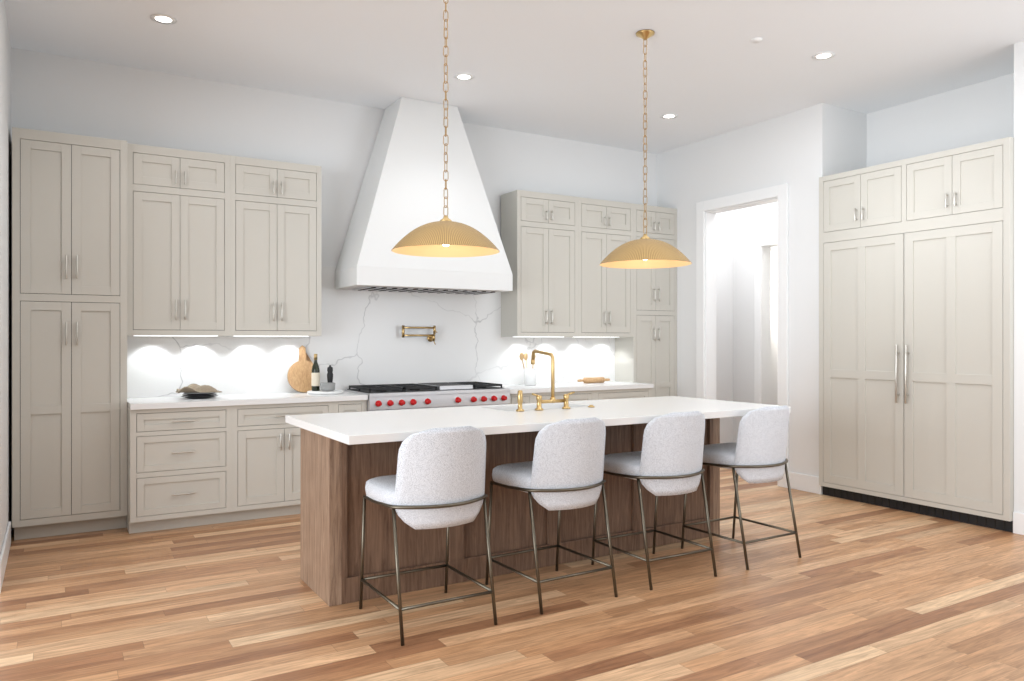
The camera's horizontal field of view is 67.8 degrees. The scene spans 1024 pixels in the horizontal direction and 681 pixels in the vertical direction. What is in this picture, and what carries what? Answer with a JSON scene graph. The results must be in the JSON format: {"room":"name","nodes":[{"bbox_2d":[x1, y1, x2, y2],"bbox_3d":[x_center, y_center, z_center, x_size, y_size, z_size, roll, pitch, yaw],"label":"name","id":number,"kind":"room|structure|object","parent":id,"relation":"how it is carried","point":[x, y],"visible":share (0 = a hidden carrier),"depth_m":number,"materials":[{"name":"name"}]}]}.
{"room":"kitchen","nodes":[
{"label":"kitchen","id":0,"kind":"room"},
{"bbox_2d":[0,0,15,553],"bbox_3d":[-1.075,-0.367,1.139,0.150,3.440,9.900,0,0,-31],"label":"wall","id":1,"kind":"structure","parent":0,"point":[7,53],"depth_m":4.89,"materials":[{"name":"white paint"}]},
{"bbox_2d":[16,48,777,442],"bbox_3d":[-1.410,-0.367,6.812,11.800,3.440,0.150,0,0,-31],"label":"wall","id":2,"kind":"structure","parent":0,"point":[76,96],"depth_m":6.57,"materials":[{"name":"white paint"}]},
{"bbox_2d":[128,143,235,338],"bbox_3d":[-2.542,-0.732,5.839,0.753,1.390,0.308,0,0,-31],"label":"upper cabinet","id":3,"kind":"object","parent":2,"relation":"attached to","point":[148,283],"depth_m":5.70,"materials":[{"name":"grey paint"}]},
{"bbox_2d":[236,156,323,338],"bbox_3d":[-1.964,-0.732,6.186,0.755,1.390,0.308,0,0,-31],"label":"upper cabinet","id":4,"kind":"object","parent":2,"relation":"attached to","point":[280,272],"depth_m":6.07,"materials":[{"name":"grey paint"}]},
{"bbox_2d":[402,325,436,344],"bbox_3d":[-0.856,-0.048,6.978,0.347,0.177,0.088,0,0,-31],"label":"pot filler","id":5,"kind":"object","parent":2,"relation":"attached to","point":[430,337],"visible":1,"depth_m":6.97,"materials":[{"name":"gold metal"}]},
{"bbox_2d":[335,97,512,294],"bbox_3d":[-0.767,-1.260,6.756,1.465,1.650,0.562,0,0,-31],"label":"range hood","id":6,"kind":"object","parent":2,"relation":"attached to","point":[402,193],"visible":1,"depth_m":6.55,"materials":[{"name":"white paint"}]},
{"bbox_2d":[500,190,583,338],"bbox_3d":[0.292,-0.732,7.542,0.750,1.390,0.308,0,0,-31],"label":"upper cabinet","id":7,"kind":"object","parent":2,"relation":"attached to","point":[542,234],"depth_m":7.39,"materials":[{"name":"grey paint"}]},
{"bbox_2d":[584,198,635,338],"bbox_3d":[0.866,-0.732,7.887,0.750,1.390,0.308,0,0,-31],"label":"upper cabinet","id":8,"kind":"object","parent":2,"relation":"attached to","point":[609,293],"depth_m":7.77,"materials":[{"name":"grey paint"}]},
{"bbox_2d":[0,468,1023,680],"bbox_3d":[1.189,1.403,2.487,11.800,0.100,10.240,0,0,-31],"label":"floor","id":9,"kind":"structure","parent":0,"point":[859,591],"depth_m":3.81,"materials":[{"name":"brown wood"}]},
{"bbox_2d":[12,127,127,539],"bbox_3d":[-3.149,-0.037,5.445,0.690,2.780,0.398,0,0,-31],"label":"tall cabinet","id":10,"kind":"object","parent":9,"relation":"on","point":[70,191],"depth_m":5.26,"materials":[{"name":"grey paint"}]},
{"bbox_2d":[124,407,239,533],"bbox_3d":[-2.492,0.915,5.717,0.713,0.875,0.608,0,0,-31],"label":"base cabinet","id":11,"kind":"object","parent":9,"relation":"on","point":[182,464],"depth_m":5.45,"materials":[{"name":"grey paint"}]},
{"bbox_2d":[128,391,367,410],"bbox_3d":[-2.056,0.458,5.962,1.713,0.040,0.638,0,0,-31],"label":"countertop","id":12,"kind":"structure","parent":11,"relation":"on","point":[150,402],"depth_m":5.76,"materials":[{"name":"white stone"}]},
{"bbox_2d":[181,392,217,398],"bbox_3d":[-2.374,0.416,5.795,0.260,0.041,0.260,0,0,-31],"label":"plates","id":13,"kind":"object","parent":12,"relation":"on","point":[199,395],"visible":0.98,"depth_m":5.72,"materials":[{"name":"black ceramic"}]},
{"bbox_2d":[176,384,221,392],"bbox_3d":[-2.376,0.361,5.777,0.302,0.062,0.232,0,0,-31],"label":"linen cloth","id":14,"kind":"object","parent":13,"relation":"on","point":[193,388],"visible":1,"depth_m":5.75,"materials":[{"name":"brown fabric"}]},
{"bbox_2d":[287,345,312,392],"bbox_3d":[-1.756,0.238,6.417,0.269,0.396,0.094,0,0,-31],"label":"cutting board","id":15,"kind":"object","parent":12,"relation":"on","point":[299,375],"visible":0.69,"depth_m":6.39,"materials":[{"name":"brown wood"}]},
{"bbox_2d":[307,390,343,393],"bbox_3d":[-1.544,0.427,6.317,0.300,0.020,0.300,0,0,-31],"label":"tray","id":16,"kind":"object","parent":12,"relation":"on","point":[326,392],"visible":0.81,"depth_m":6.24,"materials":[{"name":"white stone"}]},
{"bbox_2d":[311,354,319,390],"bbox_3d":[-1.627,0.264,6.320,0.067,0.305,0.067,0,0,-31],"label":"wine bottle","id":17,"kind":"object","parent":16,"relation":"on","point":[315,379],"visible":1,"depth_m":6.29,"materials":[{"name":"green glass"}]},
{"bbox_2d":[320,382,334,390],"bbox_3d":[-1.516,0.382,6.270,0.124,0.068,0.124,0,0,-31],"label":"mortar","id":18,"kind":"object","parent":16,"relation":"on","point":[328,386],"visible":1,"depth_m":6.22,"materials":[{"name":"grey stone"}]},
{"bbox_2d":[327,365,332,382],"bbox_3d":[-1.525,0.311,6.393,0.054,0.210,0.053,0,0,-31],"label":"pepper mill","id":19,"kind":"object","parent":16,"relation":"on","point":[330,374],"visible":0.54,"depth_m":6.37,"materials":[{"name":"black metal"}]},
{"bbox_2d":[240,403,339,520],"bbox_3d":[-1.893,0.915,6.077,0.845,0.875,0.608,0,0,-31],"label":"base cabinet","id":20,"kind":"object","parent":9,"relation":"on","point":[269,445],"depth_m":5.78,"materials":[{"name":"grey paint"}]},
{"bbox_2d":[340,399,367,412],"bbox_3d":[-1.464,0.915,6.335,0.315,0.875,0.608,0,0,-31],"label":"base cabinet","id":21,"kind":"object","parent":9,"relation":"on","point":[357,405],"depth_m":6.10,"materials":[{"name":"grey paint"}]},
{"bbox_2d":[344,381,509,410],"bbox_3d":[-0.732,0.871,6.703,1.310,0.964,0.689,0,0,-31],"label":"range","id":22,"kind":"object","parent":9,"relation":"on","point":[382,397],"visible":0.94,"depth_m":6.48,"materials":[{"name":"silver metal"}]},
{"bbox_2d":[359,426,497,645],"bbox_3d":[-0.416,0.876,3.731,0.507,0.958,0.573,0,0,-31],"label":"stool","id":23,"kind":"object","parent":9,"relation":"on","point":[437,480],"visible":1,"depth_m":3.50,"materials":[{"name":"fabric"}]},
{"bbox_2d":[300,420,719,606],"bbox_3d":[0.122,0.908,4.816,2.770,0.890,0.530,0,0,-31],"label":"kitchen island","id":24,"kind":"object","parent":9,"relation":"on","point":[345,457],"depth_m":4.29,"materials":[{"name":"brown wood"}]},
{"bbox_2d":[285,396,790,443],"bbox_3d":[0.254,0.443,4.597,2.930,0.040,1.080,0,0,-31],"label":"island countertop","id":25,"kind":"structure","parent":24,"relation":"on","point":[386,426],"depth_m":4.24,"materials":[{"name":"white stone"}]},
{"bbox_2d":[516,390,523,411],"bbox_3d":[0.049,0.359,4.550,0.052,0.125,0.051,0,0,-31],"label":"side spray","id":26,"kind":"object","parent":25,"relation":"on","point":[520,399],"visible":1,"depth_m":4.54,"materials":[{"name":"gold metal"}]},
{"bbox_2d":[531,349,574,410],"bbox_3d":[0.195,0.239,4.763,0.314,0.366,0.267,0,0,-31],"label":"faucet","id":27,"kind":"object","parent":25,"relation":"on","point":[540,401],"visible":1,"depth_m":4.67,"materials":[{"name":"gold metal"}]},
{"bbox_2d":[508,395,536,403],"bbox_3d":[-0.063,0.915,7.177,0.315,0.875,0.608,0,0,-31],"label":"base cabinet","id":28,"kind":"object","parent":9,"relation":"on","point":[513,398],"depth_m":6.93,"materials":[{"name":"grey paint"}]},
{"bbox_2d":[485,417,617,614],"bbox_3d":[0.209,0.876,4.118,0.507,0.958,0.573,0,0,-32],"label":"stool","id":29,"kind":"object","parent":9,"relation":"on","point":[563,469],"visible":1,"depth_m":3.89,"materials":[{"name":"fabric"}]},
{"bbox_2d":[540,391,599,400],"bbox_3d":[0.342,0.915,7.420,0.790,0.875,0.608,0,0,-31],"label":"base cabinet","id":30,"kind":"object","parent":9,"relation":"on","point":[578,395],"depth_m":7.23,"materials":[{"name":"grey paint"}]},
{"bbox_2d":[600,387,651,399],"bbox_3d":[0.933,0.915,7.776,0.750,0.875,0.608,0,0,-31],"label":"base cabinet","id":31,"kind":"object","parent":9,"relation":"on","point":[641,392],"depth_m":7.55,"materials":[{"name":"grey paint"}]},
{"bbox_2d":[493,379,655,394],"bbox_3d":[0.536,0.458,7.520,1.695,0.040,0.638,0,0,-31],"label":"countertop","id":32,"kind":"structure","parent":31,"relation":"on","point":[611,385],"depth_m":7.41,"materials":[{"name":"white stone"}]},
{"bbox_2d":[519,352,535,385],"bbox_3d":[0.152,0.273,7.469,0.168,0.329,0.164,0,0,-31],"label":"utensil crock","id":33,"kind":"object","parent":32,"relation":"on","point":[529,376],"visible":0.81,"depth_m":7.42,"materials":[{"name":"ceramic"}]},
{"bbox_2d":[577,377,609,382],"bbox_3d":[0.839,0.406,7.807,0.400,0.059,0.060,0,0,-31],"label":"rolling pin","id":34,"kind":"object","parent":32,"relation":"on","point":[593,380],"visible":1,"depth_m":7.78,"materials":[{"name":"brown wood"}]},
{"bbox_2d":[612,204,676,396],"bbox_3d":[1.443,-0.037,8.246,0.608,2.780,0.328,0,0,-31],"label":"tall cabinet","id":35,"kind":"object","parent":9,"relation":"on","point":[651,357],"depth_m":8.11,"materials":[{"name":"grey paint"}]},
{"bbox_2d":[591,411,716,589],"bbox_3d":[0.831,0.876,4.480,0.507,0.958,0.573,0,0,-30],"label":"stool","id":36,"kind":"object","parent":9,"relation":"on","point":[667,460],"visible":0.98,"depth_m":4.25,"materials":[{"name":"fabric"}]},
{"bbox_2d":[681,405,801,569],"bbox_3d":[1.456,0.876,4.849,0.507,0.958,0.573,0,0,-32],"label":"stool","id":37,"kind":"object","parent":9,"relation":"on","point":[755,452],"visible":0.96,"depth_m":4.61,"materials":[{"name":"fabric"}]},
{"bbox_2d":[819,137,1013,531],"bbox_3d":[3.357,-0.037,6.170,0.726,2.780,1.556,0,0,-31],"label":"cabinet","id":38,"kind":"object","parent":9,"relation":"on","point":[916,334],"visible":1,"depth_m":5.89,"materials":[{"name":"grey paint"}]},
{"bbox_2d":[4,0,1023,153],"bbox_3d":[1.189,-2.137,2.487,11.800,0.100,10.240,0,0,-31],"label":"ceiling","id":39,"kind":"structure","parent":0,"point":[568,69],"depth_m":5.51,"materials":[{"name":"white paint"}]},
{"bbox_2d":[150,14,176,23],"bbox_3d":[-2.258,-2.083,4.943,0.160,0.006,0.160,0,0,-31],"label":"recessed light","id":40,"kind":"object","parent":39,"relation":"in","point":[163,19],"visible":1,"depth_m":4.94,"materials":[{"name":"white paint"}]},
{"bbox_2d":[391,0,499,256],"bbox_3d":[-0.380,-1.298,4.380,0.620,1.574,0.620,0,0,-31],"label":"pendant light","id":41,"kind":"object","parent":39,"relation":"hanging from","point":[445,236],"visible":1,"depth_m":4.27,"materials":[{"name":"gold metal"}]},
{"bbox_2d":[454,73,473,79],"bbox_3d":[-0.378,-2.083,6.026,0.160,0.006,0.160,0,0,-31],"label":"recessed light","id":42,"kind":"object","parent":39,"relation":"in","point":[463,76],"visible":1,"depth_m":6.02,"materials":[{"name":"white paint"}]},
{"bbox_2d":[599,29,691,268],"bbox_3d":[0.904,-1.300,5.175,0.620,1.569,0.620,0,0,-31],"label":"pendant light","id":43,"kind":"object","parent":39,"relation":"hanging from","point":[645,251],"visible":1,"depth_m":5.08,"materials":[{"name":"gold metal"}]},
{"bbox_2d":[661,113,677,118],"bbox_3d":[1.460,-2.083,7.084,0.160,0.006,0.160,0,0,-31],"label":"recessed light","id":44,"kind":"object","parent":39,"relation":"in","point":[668,116],"visible":1,"depth_m":7.08,"materials":[{"name":"white paint"}]},
{"bbox_2d":[751,37,762,42],"bbox_3d":[1.698,-2.081,5.290,0.080,0.012,0.080,0,0,-31],"label":"smoke detector","id":45,"kind":"object","parent":39,"relation":"attached to","point":[757,40],"visible":0.98,"depth_m":5.27,"materials":[{"name":"white paint"}]},
{"bbox_2d":[812,52,834,59],"bbox_3d":[2.281,-2.083,5.582,0.160,0.006,0.160,0,0,-31],"label":"recessed light","id":46,"kind":"object","parent":39,"relation":"in","point":[823,55],"visible":1,"depth_m":5.58,"materials":[{"name":"white paint"}]},
{"bbox_2d":[657,103,836,493],"bbox_3d":[2.234,-0.367,7.660,0.140,3.440,2.150,0,0,-31],"label":"wall","id":47,"kind":"structure","parent":0,"point":[800,152],"depth_m":7.45,"materials":[{"name":"white paint"}]},
{"bbox_2d":[0,183,1023,592],"bbox_3d":[2.093,-0.044,3.060,7.256,2.795,9.890,0,0,-31],"label":"trim","id":48,"kind":"structure","parent":47,"relation":"attached to","point":[706,211],"depth_m":7.89,"materials":[{"name":"white paint"}]},
{"bbox_2d":[837,107,868,173],"bbox_3d":[3.026,-0.367,6.963,0.480,3.440,0.140,0,0,-31],"label":"wall","id":49,"kind":"structure","parent":0,"point":[852,126],"depth_m":6.92,"materials":[{"name":"white paint"}]},
{"bbox_2d":[869,74,1008,166],"bbox_3d":[3.729,-0.367,6.394,0.140,3.440,1.840,0,0,-31],"label":"wall","id":50,"kind":"structure","parent":0,"point":[976,113],"depth_m":6.43,"materials":[{"name":"white paint"}]},
{"bbox_2d":[1009,41,1023,512],"bbox_3d":[5.196,-0.367,2.731,0.140,3.440,6.230,0,0,-31],"label":"wall","id":51,"kind":"structure","parent":0,"point":[1016,79],"depth_m":5.34,"materials":[{"name":"white paint"}]}
]}

